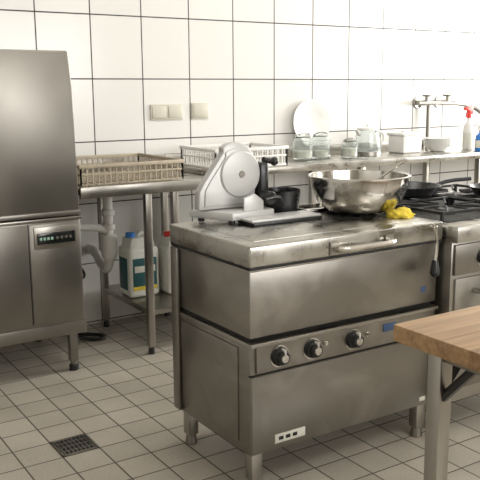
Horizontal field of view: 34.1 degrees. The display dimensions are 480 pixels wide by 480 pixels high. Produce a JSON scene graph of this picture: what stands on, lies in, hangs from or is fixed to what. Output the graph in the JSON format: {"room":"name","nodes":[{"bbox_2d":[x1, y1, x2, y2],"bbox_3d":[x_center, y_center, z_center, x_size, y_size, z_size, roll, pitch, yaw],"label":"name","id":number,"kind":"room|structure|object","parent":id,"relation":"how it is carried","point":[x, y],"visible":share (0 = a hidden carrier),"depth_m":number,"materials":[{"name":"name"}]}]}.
{"room":"commercial kitchen","nodes":[
{"label":"commercial kitchen","id":0,"kind":"room"},
{"bbox_2d":[0,0,479,323],"bbox_3d":[-0.152,-1.026,4.990,8.400,2.900,0.100,-7,13,-32],"label":"wall","id":1,"kind":"structure","parent":0,"point":[253,63],"depth_m":5.02,"materials":[{"name":"white tile"}]},
{"bbox_2d":[80,197,117,272],"bbox_3d":[-0.899,-0.057,4.410,0.322,0.502,0.343,-7,13,-32],"label":"drain pipe","id":2,"kind":"object","parent":1,"relation":"attached to","point":[104,259],"visible":0.85,"depth_m":4.34,"materials":[{"name":"white plastic"}]},
{"bbox_2d":[150,104,182,119],"bbox_3d":[-0.452,-0.781,4.768,0.221,0.094,0.017,-7,13,-32],"label":"light switch","id":3,"kind":"object","parent":1,"relation":"attached to","point":[157,111],"visible":1,"depth_m":4.76,"materials":[{"name":"beige plastic"}]},
{"bbox_2d":[191,103,208,118],"bbox_3d":[-0.249,-0.809,4.895,0.120,0.100,0.017,-7,13,-32],"label":"light switch","id":4,"kind":"object","parent":1,"relation":"attached to","point":[198,110],"visible":1,"depth_m":4.89,"materials":[{"name":"beige plastic"}]},
{"bbox_2d":[0,312,479,479],"bbox_3d":[1.563,0.931,2.666,8.400,0.100,6.400,-7,13,-32],"label":"floor","id":5,"kind":"structure","parent":0,"point":[120,395],"depth_m":3.23,"materials":[{"name":"tile"}]},
{"bbox_2d":[0,49,86,370],"bbox_3d":[-1.235,-0.129,3.887,0.676,1.565,0.707,-7,13,-32],"label":"dishwasher","id":6,"kind":"object","parent":5,"relation":"on","point":[41,278],"visible":1,"depth_m":3.65,"materials":[{"name":"metal"}]},
{"bbox_2d":[50,433,99,456],"bbox_3d":[-0.656,0.811,3.097,0.150,0.005,0.150,-7,13,-32],"label":"floor drain","id":7,"kind":"object","parent":5,"relation":"on","point":[79,443],"visible":1,"depth_m":3.09,"materials":[{"name":"metal"}]},
{"bbox_2d":[77,332,105,340],"bbox_3d":[-0.943,0.303,4.428,0.375,0.506,0.118,4,12,22],"label":"hose","id":8,"kind":"object","parent":5,"relation":"on","point":[82,335],"visible":0.33,"depth_m":4.41,"materials":[{"name":"black plastic"}]},
{"bbox_2d":[78,154,203,354],"bbox_3d":[-0.616,0.064,4.361,0.820,1.000,0.713,-7,13,-32],"label":"table","id":9,"kind":"object","parent":5,"relation":"on","point":[151,304],"visible":0.54,"depth_m":4.12,"materials":[{"name":"silver metal"}]},
{"bbox_2d":[76,153,184,186],"bbox_3d":[-0.684,-0.384,4.181,0.582,0.104,0.552,-7,13,-32],"label":"dish rack","id":10,"kind":"object","parent":9,"relation":"on","point":[104,177],"visible":0.79,"depth_m":4.06,"materials":[{"name":"beige plastic"}]},
{"bbox_2d":[118,231,158,297],"bbox_3d":[-0.572,0.129,4.408,0.186,0.363,0.163,-7,13,-32],"label":"canister","id":11,"kind":"object","parent":9,"relation":"on","point":[131,251],"visible":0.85,"depth_m":4.34,"materials":[{"name":"white plastic"}]},
{"bbox_2d":[156,231,170,293],"bbox_3d":[-0.370,0.117,4.490,0.182,0.353,0.162,-7,13,-32],"label":"canister","id":12,"kind":"object","parent":9,"relation":"on","point":[164,257],"visible":0.26,"depth_m":4.42,"materials":[{"name":"white plastic"}]},
{"bbox_2d":[170,211,442,479],"bbox_3d":[0.263,0.366,3.044,0.894,0.887,0.641,-7,13,-32],"label":"pan","id":13,"kind":"object","parent":5,"relation":"on","point":[282,334],"visible":0.97,"depth_m":2.79,"materials":[{"name":"metal"}]},
{"bbox_2d":[189,142,321,226],"bbox_3d":[0.062,-0.226,3.005,0.448,0.298,0.260,-7,13,-32],"label":"meat slicer","id":14,"kind":"object","parent":13,"relation":"on","point":[234,187],"visible":1,"depth_m":2.99,"materials":[{"name":"metal"}]},
{"bbox_2d":[264,187,300,212],"bbox_3d":[0.132,-0.191,3.204,0.257,0.152,0.162,9,14,41],"label":"saucepan","id":15,"kind":"object","parent":13,"relation":"on","point":[290,195],"visible":0.48,"depth_m":3.12,"materials":[{"name":"metal"}]},
{"bbox_2d":[299,203,327,211],"bbox_3d":[0.352,-0.139,3.296,0.270,0.015,0.130,-7,13,-32],"label":"baking tray","id":16,"kind":"object","parent":13,"relation":"on","point":[316,207],"visible":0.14,"depth_m":3.29,"materials":[{"name":"silver metal"}]},
{"bbox_2d":[308,169,411,215],"bbox_3d":[0.481,-0.188,3.166,0.414,0.158,0.414,-7,13,-32],"label":"steel mixing bowl","id":17,"kind":"object","parent":13,"relation":"on","point":[355,192],"visible":0.99,"depth_m":3.03,"materials":[{"name":"grey metal"}]},
{"bbox_2d":[377,161,403,178],"bbox_3d":[0.535,-0.229,3.172,0.278,0.174,0.059,-5,12,-23],"label":"spoon","id":18,"kind":"object","parent":17,"relation":"in","point":[401,162],"visible":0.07,"depth_m":3.18,"materials":[{"name":"silver metal"}]},
{"bbox_2d":[385,206,414,218],"bbox_3d":[0.623,-0.112,3.078,0.111,0.040,0.122,-7,13,-32],"label":"cleaning cloth","id":19,"kind":"object","parent":13,"relation":"on","point":[404,212],"visible":0.99,"depth_m":3.05,"materials":[{"name":"yellow fabric"}]},
{"bbox_2d":[164,137,479,223],"bbox_3d":[1.550,-0.231,5.826,4.420,1.000,0.595,-7,13,-32],"label":"countertop","id":20,"kind":"structure","parent":5,"relation":"on","point":[455,151],"depth_m":5.09,"materials":[{"name":"silver metal"}]},
{"bbox_2d":[180,142,288,168],"bbox_3d":[-0.036,-0.506,4.667,0.512,0.114,0.412,-7,13,-32],"label":"dish rack","id":21,"kind":"object","parent":20,"relation":"on","point":[206,155],"visible":0.66,"depth_m":4.61,"materials":[{"name":"white plastic"}]},
{"bbox_2d":[292,133,312,159],"bbox_3d":[0.402,-0.602,5.008,0.130,0.170,0.130,-7,13,-32],"label":"glass storage jar","id":22,"kind":"object","parent":20,"relation":"on","point":[302,149],"visible":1,"depth_m":4.96,"materials":[{"name":"white"}]},
{"bbox_2d":[294,99,329,137],"bbox_3d":[0.490,-0.802,5.337,0.314,0.313,0.038,-7,13,-32],"label":"dinner plate","id":23,"kind":"object","parent":20,"relation":"on","point":[311,116],"visible":0.8,"depth_m":5.34,"materials":[{"name":"white ceramic"}]},
{"bbox_2d":[311,132,329,158],"bbox_3d":[0.525,-0.622,5.110,0.130,0.170,0.130,-7,13,-32],"label":"glass storage jar","id":24,"kind":"object","parent":20,"relation":"on","point":[321,141],"visible":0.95,"depth_m":5.06,"materials":[{"name":"white"}]},
{"bbox_2d":[341,138,357,157],"bbox_3d":[0.720,-0.609,5.143,0.110,0.129,0.110,-7,13,-32],"label":"glass storage jar","id":25,"kind":"object","parent":20,"relation":"on","point":[349,146],"visible":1,"depth_m":5.10,"materials":[{"name":"white"}]},
{"bbox_2d":[355,124,384,155],"bbox_3d":[0.875,-0.687,5.337,0.197,0.208,0.224,3,11,19],"label":"electric kettle","id":26,"kind":"object","parent":20,"relation":"on","point":[368,139],"visible":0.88,"depth_m":5.25,"materials":[{"name":"clear glass"}]},
{"bbox_2d":[387,131,423,152],"bbox_3d":[1.165,-0.694,5.515,0.196,0.151,0.176,-7,13,-32],"label":"storage box","id":27,"kind":"object","parent":20,"relation":"on","point":[402,141],"visible":1,"depth_m":5.46,"materials":[{"name":"plastic"}]},
{"bbox_2d":[423,137,451,150],"bbox_3d":[1.419,-0.688,5.622,0.206,0.094,0.206,-7,13,-32],"label":"bowls","id":28,"kind":"object","parent":20,"relation":"on","point":[432,143],"visible":1,"depth_m":5.56,"materials":[{"name":"ceramic"}]},
{"bbox_2d":[414,94,479,147],"bbox_3d":[1.589,-0.914,5.986,0.656,0.398,0.168,-5,12,-24],"label":"water tap","id":29,"kind":"object","parent":20,"relation":"on","point":[418,102],"visible":1,"depth_m":5.90,"materials":[{"name":"metal"}]},
{"bbox_2d":[462,106,473,148],"bbox_3d":[1.679,-0.826,5.754,0.095,0.312,0.082,-7,13,-32],"label":"spray bottle","id":30,"kind":"object","parent":20,"relation":"on","point":[468,129],"visible":1,"depth_m":5.74,"materials":[{"name":"white plastic"}]},
{"bbox_2d":[474,124,479,150],"bbox_3d":[1.724,-0.738,5.606,0.094,0.195,0.082,-7,13,-32],"label":"spray bottle","id":31,"kind":"object","parent":20,"relation":"on","point":[477,138],"visible":1,"depth_m":5.59,"materials":[{"name":"blue plastic"}]},
{"bbox_2d":[393,305,479,479],"bbox_3d":[1.185,0.601,1.865,1.415,0.852,0.885,-7,13,-32],"label":"table","id":32,"kind":"object","parent":5,"relation":"on","point":[451,338],"visible":1,"depth_m":1.77,"materials":[{"name":"brown wood"}]},
{"bbox_2d":[394,184,479,410],"bbox_3d":[0.974,0.256,3.540,0.820,0.907,0.790,-7,13,-32],"label":"gas stove","id":33,"kind":"object","parent":5,"relation":"on","point":[457,287],"visible":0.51,"depth_m":3.06,"materials":[{"name":"metal"}]},
{"bbox_2d":[404,177,471,197],"bbox_3d":[0.831,-0.247,3.577,0.497,0.067,0.310,-7,13,-32],"label":"frying pan","id":34,"kind":"object","parent":33,"relation":"on","point":[416,189],"visible":0.68,"depth_m":3.58,"materials":[{"name":"metal"}]},
{"bbox_2d":[469,183,479,196],"bbox_3d":[1.205,-0.212,3.380,0.280,0.067,0.462,-7,13,-32],"label":"frying pan","id":35,"kind":"object","parent":33,"relation":"on","point":[475,187],"visible":1,"depth_m":3.45,"materials":[{"name":"metal"}]}
]}

